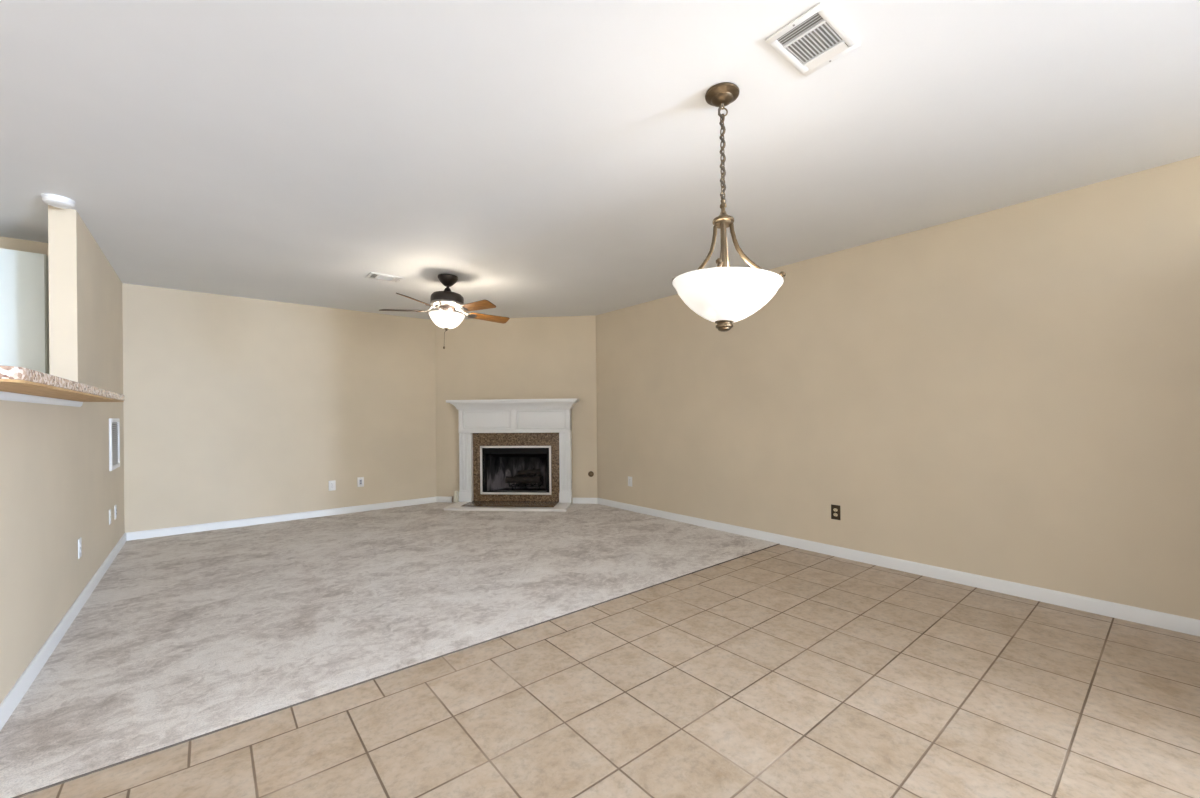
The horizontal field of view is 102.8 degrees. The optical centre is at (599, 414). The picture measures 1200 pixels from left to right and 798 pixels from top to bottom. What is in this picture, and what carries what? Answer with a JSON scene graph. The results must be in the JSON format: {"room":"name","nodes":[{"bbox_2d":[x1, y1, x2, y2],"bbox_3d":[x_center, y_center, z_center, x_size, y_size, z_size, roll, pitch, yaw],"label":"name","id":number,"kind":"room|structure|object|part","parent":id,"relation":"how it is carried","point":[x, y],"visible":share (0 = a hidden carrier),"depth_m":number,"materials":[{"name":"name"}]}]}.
{"room":"empty living room","nodes":[
{"label":"empty living room","id":0,"kind":"room"},
{"bbox_2d":[0,236,47,255],"bbox_3d":[-5.058,-0.019,2.701,2.940,2.440,0.120,-1,0,-39],"label":"wall","id":1,"kind":"structure","parent":0,"point":[5,242],"depth_m":3.41,"materials":[{"name":"beige paint"}]},
{"bbox_2d":[0,248,49,373],"bbox_3d":[-4.152,-0.633,3.127,0.760,0.912,0.372,-1,0,-39],"label":"upper cabinet","id":2,"kind":"object","parent":1,"relation":"attached to","point":[24,276],"visible":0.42,"depth_m":3.19,"materials":[{"name":"white paint"}]},
{"bbox_2d":[0,205,124,703],"bbox_3d":[-3.268,-0.036,2.927,0.115,2.440,4.270,-1,0,-39],"label":"wall","id":3,"kind":"structure","parent":0,"point":[58,488],"depth_m":2.81,"materials":[{"name":"beige paint"}]},
{"bbox_2d":[0,365,124,406],"bbox_3d":[-2.560,-0.092,2.030,0.565,0.076,2.205,-1,0,-39],"label":"countertop","id":4,"kind":"structure","parent":3,"relation":"attached to","point":[19,384],"depth_m":1.85,"materials":[{"name":"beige stone"}]},
{"bbox_3d":[-2.526,-0.070,2.129,0.021,0.030,2.095,-1,0,-39],"label":"apron trim","id":5,"kind":"part","parent":4,"relation":"part of","materials":[{"name":"white paint"}]},
{"bbox_2d":[0,533,126,730],"bbox_3d":[-3.169,1.143,2.921,0.014,0.081,4.150,-1,0,-39],"label":"baseboard","id":6,"kind":"structure","parent":3,"relation":"attached to","point":[12,699],"depth_m":2.33,"materials":[{"name":"white paint"}]},
{"bbox_2d":[78,537,81,558],"bbox_3d":[-3.185,0.816,2.933,0.008,0.117,0.073,-1,0,-39],"label":"wall outlet","id":7,"kind":"object","parent":3,"relation":"attached to","point":[80,538],"visible":1,"depth_m":2.92,"materials":[{"name":"white plastic"}]},
{"bbox_2d":[109,509,110,524],"bbox_3d":[-3.930,0.819,3.842,0.008,0.117,0.073,-1,0,-39],"label":"wall outlet","id":8,"kind":"object","parent":3,"relation":"attached to","point":[110,509],"visible":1,"depth_m":3.82,"materials":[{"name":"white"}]},
{"bbox_2d":[109,418,119,470],"bbox_3d":[-4.080,0.242,4.024,0.016,0.424,0.470,-1,0,-39],"label":"air vent","id":9,"kind":"object","parent":3,"relation":"in","point":[114,423],"visible":1,"depth_m":4.00,"materials":[{"name":"white metal"}]},
{"bbox_2d":[114,505,116,518],"bbox_3d":[-4.115,0.826,4.069,0.009,0.117,0.073,-1,0,-39],"label":"jack plate","id":10,"kind":"object","parent":3,"relation":"attached to","point":[115,506],"visible":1,"depth_m":4.05,"materials":[{"name":"white plastic"}]},
{"bbox_2d":[122,283,435,532],"bbox_3d":[-3.427,-0.034,5.479,3.115,2.440,0.120,-1,0,-39],"label":"wall","id":11,"kind":"structure","parent":0,"point":[235,408],"depth_m":5.23,"materials":[{"name":"beige paint"}]},
{"bbox_2d":[126,497,435,540],"bbox_3d":[-3.334,1.145,5.460,2.978,0.081,0.014,-1,0,-39],"label":"baseboard","id":12,"kind":"structure","parent":11,"relation":"attached to","point":[144,534],"depth_m":5.22,"materials":[{"name":"white paint"}]},
{"bbox_2d":[329,480,335,490],"bbox_3d":[-3.145,0.831,5.620,0.073,0.117,0.008,-1,0,-39],"label":"wall outlet","id":13,"kind":"object","parent":11,"relation":"attached to","point":[332,484],"visible":1,"depth_m":5.62,"materials":[{"name":"white plastic"}]},
{"bbox_2d":[357,477,363,486],"bbox_3d":[-2.907,0.817,5.816,0.073,0.117,0.009,-1,0,-39],"label":"jack plate","id":14,"kind":"object","parent":11,"relation":"attached to","point":[360,480],"visible":1,"depth_m":5.81,"materials":[{"name":"white plastic"}]},
{"bbox_2d":[435,315,596,500],"bbox_3d":[-1.117,-0.056,6.360,2.165,2.440,0.120,-1,0,6],"label":"wall","id":15,"kind":"structure","parent":0,"point":[528,357],"depth_m":6.29,"materials":[{"name":"beige paint"}]},
{"bbox_2d":[436,496,451,501],"bbox_3d":[-2.083,1.133,6.390,0.215,0.081,0.014,-1,0,6],"label":"baseboard","id":16,"kind":"structure","parent":15,"relation":"attached to","point":[438,498],"depth_m":6.38,"materials":[{"name":"white paint"}]},
{"bbox_2d":[573,498,596,503],"bbox_3d":[-0.195,1.115,6.202,0.320,0.081,0.014,-1,0,6],"label":"trim","id":17,"kind":"structure","parent":15,"relation":"attached to","point":[575,500],"depth_m":6.20,"materials":[{"name":"white paint"}]},
{"bbox_2d":[0,0,1199,319],"bbox_3d":[0.367,-1.339,-0.187,7.690,0.100,15.470,-1,0,-39],"label":"ceiling","id":18,"kind":"structure","parent":0,"point":[551,158],"depth_m":2.16,"materials":[{"name":"white paint"}]},
{"bbox_2d":[41,193,74,208],"bbox_3d":[-3.148,-1.235,2.783,0.132,0.042,0.132,-1,0,-39],"label":"smoke detector","id":19,"kind":"object","parent":18,"relation":"attached to","point":[58,201],"visible":1,"depth_m":2.75,"materials":[{"name":"white plastic"}]},
{"bbox_2d":[366,272,402,282],"bbox_3d":[-1.983,-1.262,4.409,0.280,0.010,0.195,-1,0,-39],"label":"ceiling vent","id":20,"kind":"object","parent":18,"relation":"in","point":[372,275],"visible":1,"depth_m":4.40,"materials":[{"name":"grey metal"}]},
{"bbox_2d":[379,274,509,348],"bbox_3d":[-1.415,-0.936,4.345,1.175,0.669,1.121,-1,0,18],"label":"ceiling fan","id":21,"kind":"object","parent":18,"relation":"hanging from","point":[447,301],"visible":1,"depth_m":4.30,"materials":[{"name":"brown metal"}]},
{"bbox_3d":[-1.807,-0.957,4.386,0.400,0.006,0.132,1,16,0],"label":"blade","id":22,"kind":"part","parent":21,"relation":"part of","materials":[{"name":"brown wood"}]},
{"bbox_3d":[-1.525,-0.954,4.002,0.132,0.006,0.400,19,5,17],"label":"blade","id":23,"kind":"part","parent":21,"relation":"part of","materials":[{"name":"brown wood"}]},
{"bbox_3d":[-1.404,-0.856,4.387,0.314,0.127,0.314,2,-1,-39],"label":"lamp shade","id":24,"kind":"part","parent":21,"relation":"part of","materials":[{"name":"white glass"}]},
{"bbox_3d":[-1.073,-0.942,4.152,0.400,0.006,0.132,1,-18,36],"label":"blade","id":25,"kind":"part","parent":21,"relation":"part of","materials":[{"name":"brown wood"}]},
{"bbox_3d":[-1.076,-0.937,4.628,0.400,0.006,0.132,2,-18,-36],"label":"blade","id":26,"kind":"part","parent":21,"relation":"part of","materials":[{"name":"brown wood"}]},
{"bbox_2d":[672,82,785,331],"bbox_3d":[0.503,-0.812,1.917,0.427,0.955,0.427,-1,0,-39],"label":"pendant lamp","id":27,"kind":"object","parent":18,"relation":"hanging from","point":[724,295],"visible":1,"depth_m":1.83,"materials":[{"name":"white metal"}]},
{"bbox_3d":[0.394,-0.650,1.962,0.175,0.224,0.013,-1,0,22],"label":"arm","id":28,"kind":"part","parent":27,"relation":"part of","materials":[{"name":"gold metal"}]},
{"bbox_3d":[0.429,-0.547,1.723,0.024,0.031,0.024,-1,0,-39],"label":"arm knob","id":29,"kind":"part","parent":27,"relation":"part of","materials":[{"name":"brown metal"}]},
{"bbox_3d":[0.491,-1.045,1.919,0.027,0.406,0.026,-1,0,-39],"label":"cord","id":30,"kind":"part","parent":27,"relation":"part of","materials":[{"name":"brown metal"}]},
{"bbox_3d":[0.492,-1.031,1.920,0.017,0.353,0.017,-1,0,6],"label":"chain","id":31,"kind":"part","parent":27,"relation":"part of","materials":[{"name":"gold metal"}]},
{"bbox_3d":[0.458,-0.648,1.811,0.019,0.231,0.181,-1,0,19],"label":"arm","id":32,"kind":"part","parent":27,"relation":"part of","materials":[{"name":"gold metal"}]},
{"bbox_3d":[0.496,-0.667,1.920,0.028,0.192,0.028,-1,0,-39],"label":"stem","id":33,"kind":"part","parent":27,"relation":"part of","materials":[{"name":"gold metal"}]},
{"bbox_3d":[0.507,-0.456,1.917,0.427,0.174,0.427,-1,0,-39],"label":"lamp shade","id":34,"kind":"part","parent":27,"relation":"part of","materials":[{"name":"white glass"}]},
{"bbox_3d":[0.545,-0.647,2.026,0.019,0.233,0.183,-1,0,25],"label":"arm","id":35,"kind":"part","parent":27,"relation":"part of","materials":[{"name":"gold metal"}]},
{"bbox_3d":[0.607,-0.641,1.876,0.194,0.246,0.013,-1,0,22],"label":"arm","id":36,"kind":"part","parent":27,"relation":"part of","materials":[{"name":"gold metal"}]},
{"bbox_3d":[0.701,-0.535,1.839,0.024,0.031,0.024,-1,0,-39],"label":"arm knob","id":37,"kind":"part","parent":27,"relation":"part of","materials":[{"name":"brown metal"}]},
{"bbox_2d":[765,2,858,76],"bbox_3d":[0.738,-1.288,1.659,0.280,0.010,0.195,-1,0,-39],"label":"ceiling vent","id":38,"kind":"object","parent":18,"relation":"in","point":[816,37],"visible":1,"depth_m":1.65,"materials":[{"name":"white metal"}]},
{"bbox_2d":[20,544,1199,797],"bbox_3d":[0.391,1.200,-0.187,7.690,0.100,15.470,-1,0,-39],"label":"floor","id":39,"kind":"structure","parent":0,"point":[778,671],"depth_m":1.85,"materials":[{"name":"beige ceramic"}]},
{"bbox_2d":[0,502,778,797],"bbox_3d":[-1.452,1.164,4.377,4.523,0.007,4.083,-1,0,-39],"label":"floor","id":40,"kind":"structure","parent":39,"relation":"on","point":[182,637],"depth_m":2.92,"materials":[{"name":"grey carpet"}]},
{"bbox_2d":[444,398,578,511],"bbox_3d":[-1.114,0.481,6.242,1.703,1.358,0.955,-1,0,6],"label":"fireplace","id":41,"kind":"object","parent":40,"relation":"on","point":[499,438],"depth_m":6.22,"materials":[{"name":"white paint"}]},
{"bbox_2d":[454,491,458,501],"bbox_3d":[-1.869,1.062,6.220,0.058,0.146,0.045,-1,0,6],"label":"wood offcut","id":42,"kind":"object","parent":41,"relation":"on","point":[456,496],"visible":1,"depth_m":6.20,"materials":[{"name":"beige wood"}]},
{"bbox_3d":[-1.471,0.067,6.218,0.634,0.236,0.011,-1,0,6],"label":"frieze panel","id":43,"kind":"part","parent":41,"relation":"part of","materials":[{"name":"white paint"}]},
{"bbox_2d":[446,398,578,402],"bbox_3d":[-1.126,-0.181,6.184,1.703,0.034,0.228,-1,0,6],"label":"mantel shelf","id":44,"kind":"object","parent":41,"relation":"attached to","point":[569,400],"depth_m":6.07,"materials":[{"name":"white paint"}]},
{"bbox_3d":[-1.115,-0.119,6.197,1.629,0.090,0.201,-1,0,6],"label":"crown moulding","id":45,"kind":"part","parent":41,"relation":"part of","materials":[{"name":"white paint"}]},
{"bbox_3d":[-1.104,0.724,6.258,0.947,0.635,0.022,-1,0,6],"label":"opening trim","id":46,"kind":"part","parent":41,"relation":"part of","materials":[{"name":"silver metal"}]},
{"bbox_2d":[482,448,548,492],"bbox_3d":[-1.081,0.726,6.483,0.907,0.599,0.430,-1,0,6],"label":"firebox","id":47,"kind":"object","parent":41,"relation":"attached to","point":[497,463],"depth_m":6.54,"materials":[{"name":"black metal"}]},
{"bbox_2d":[505,474,540,482],"bbox_3d":[-1.026,0.853,6.397,0.466,0.129,0.100,-1,0,3],"label":"log","id":48,"kind":"object","parent":41,"relation":"on","point":[517,479],"visible":1,"depth_m":6.36,"materials":[{"name":"brown wood"}]},
{"bbox_2d":[517,468,539,474],"bbox_3d":[-0.961,0.765,6.460,0.309,0.100,0.078,-1,0,-9],"label":"log","id":49,"kind":"object","parent":48,"relation":"on","point":[532,471],"visible":0.98,"depth_m":6.43,"materials":[{"name":"brown wood"}]},
{"bbox_3d":[-0.998,0.958,6.475,0.440,0.103,0.263,-1,0,6],"label":"fire grate","id":50,"kind":"part","parent":41,"relation":"part of","materials":[{"name":"black metal"}]},
{"bbox_2d":[514,474,543,481],"bbox_3d":[-0.974,0.856,6.538,0.412,0.118,0.095,-1,0,9],"label":"log","id":51,"kind":"object","parent":41,"relation":"on","point":[542,478],"visible":0.25,"depth_m":6.52,"materials":[{"name":"brown wood"}]},
{"bbox_3d":[-0.758,0.060,6.147,0.634,0.236,0.011,-1,0,6],"label":"frieze panel","id":52,"kind":"part","parent":41,"relation":"part of","materials":[{"name":"white paint"}]},
{"bbox_2d":[12,544,778,797],"bbox_3d":[-0.156,1.154,2.794,4.515,0.005,0.008,-1,0,-39],"label":"trim","id":53,"kind":"structure","parent":39,"relation":"on","point":[211,732],"depth_m":1.96,"materials":[{"name":"brown"}]},
{"bbox_2d":[596,156,1199,619],"bbox_3d":[3.560,-0.099,1.903,0.120,2.440,14.670,-1,0,-39],"label":"wall","id":54,"kind":"structure","parent":0,"point":[1011,393],"depth_m":3.18,"materials":[{"name":"beige paint"}]},
{"bbox_2d":[628,476,631,486],"bbox_3d":[0.358,0.797,5.718,0.008,0.117,0.073,-1,0,-39],"label":"wall outlet","id":55,"kind":"object","parent":54,"relation":"attached to","point":[629,477],"visible":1,"depth_m":5.72,"materials":[{"name":"white plastic"}]},
{"bbox_2d":[831,504,839,519],"bbox_3d":[1.893,0.783,3.845,0.008,0.117,0.073,-1,0,-39],"label":"wall outlet","id":56,"kind":"object","parent":54,"relation":"attached to","point":[835,509],"visible":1,"depth_m":3.84,"materials":[{"name":"brown plastic"}]},
{"bbox_2d":[597,498,1199,636],"bbox_3d":[1.649,1.098,4.142,0.014,0.081,5.330,-1,0,-39],"label":"baseboard","id":57,"kind":"structure","parent":54,"relation":"attached to","point":[1191,626],"depth_m":3.18,"materials":[{"name":"white paint"}]}
]}

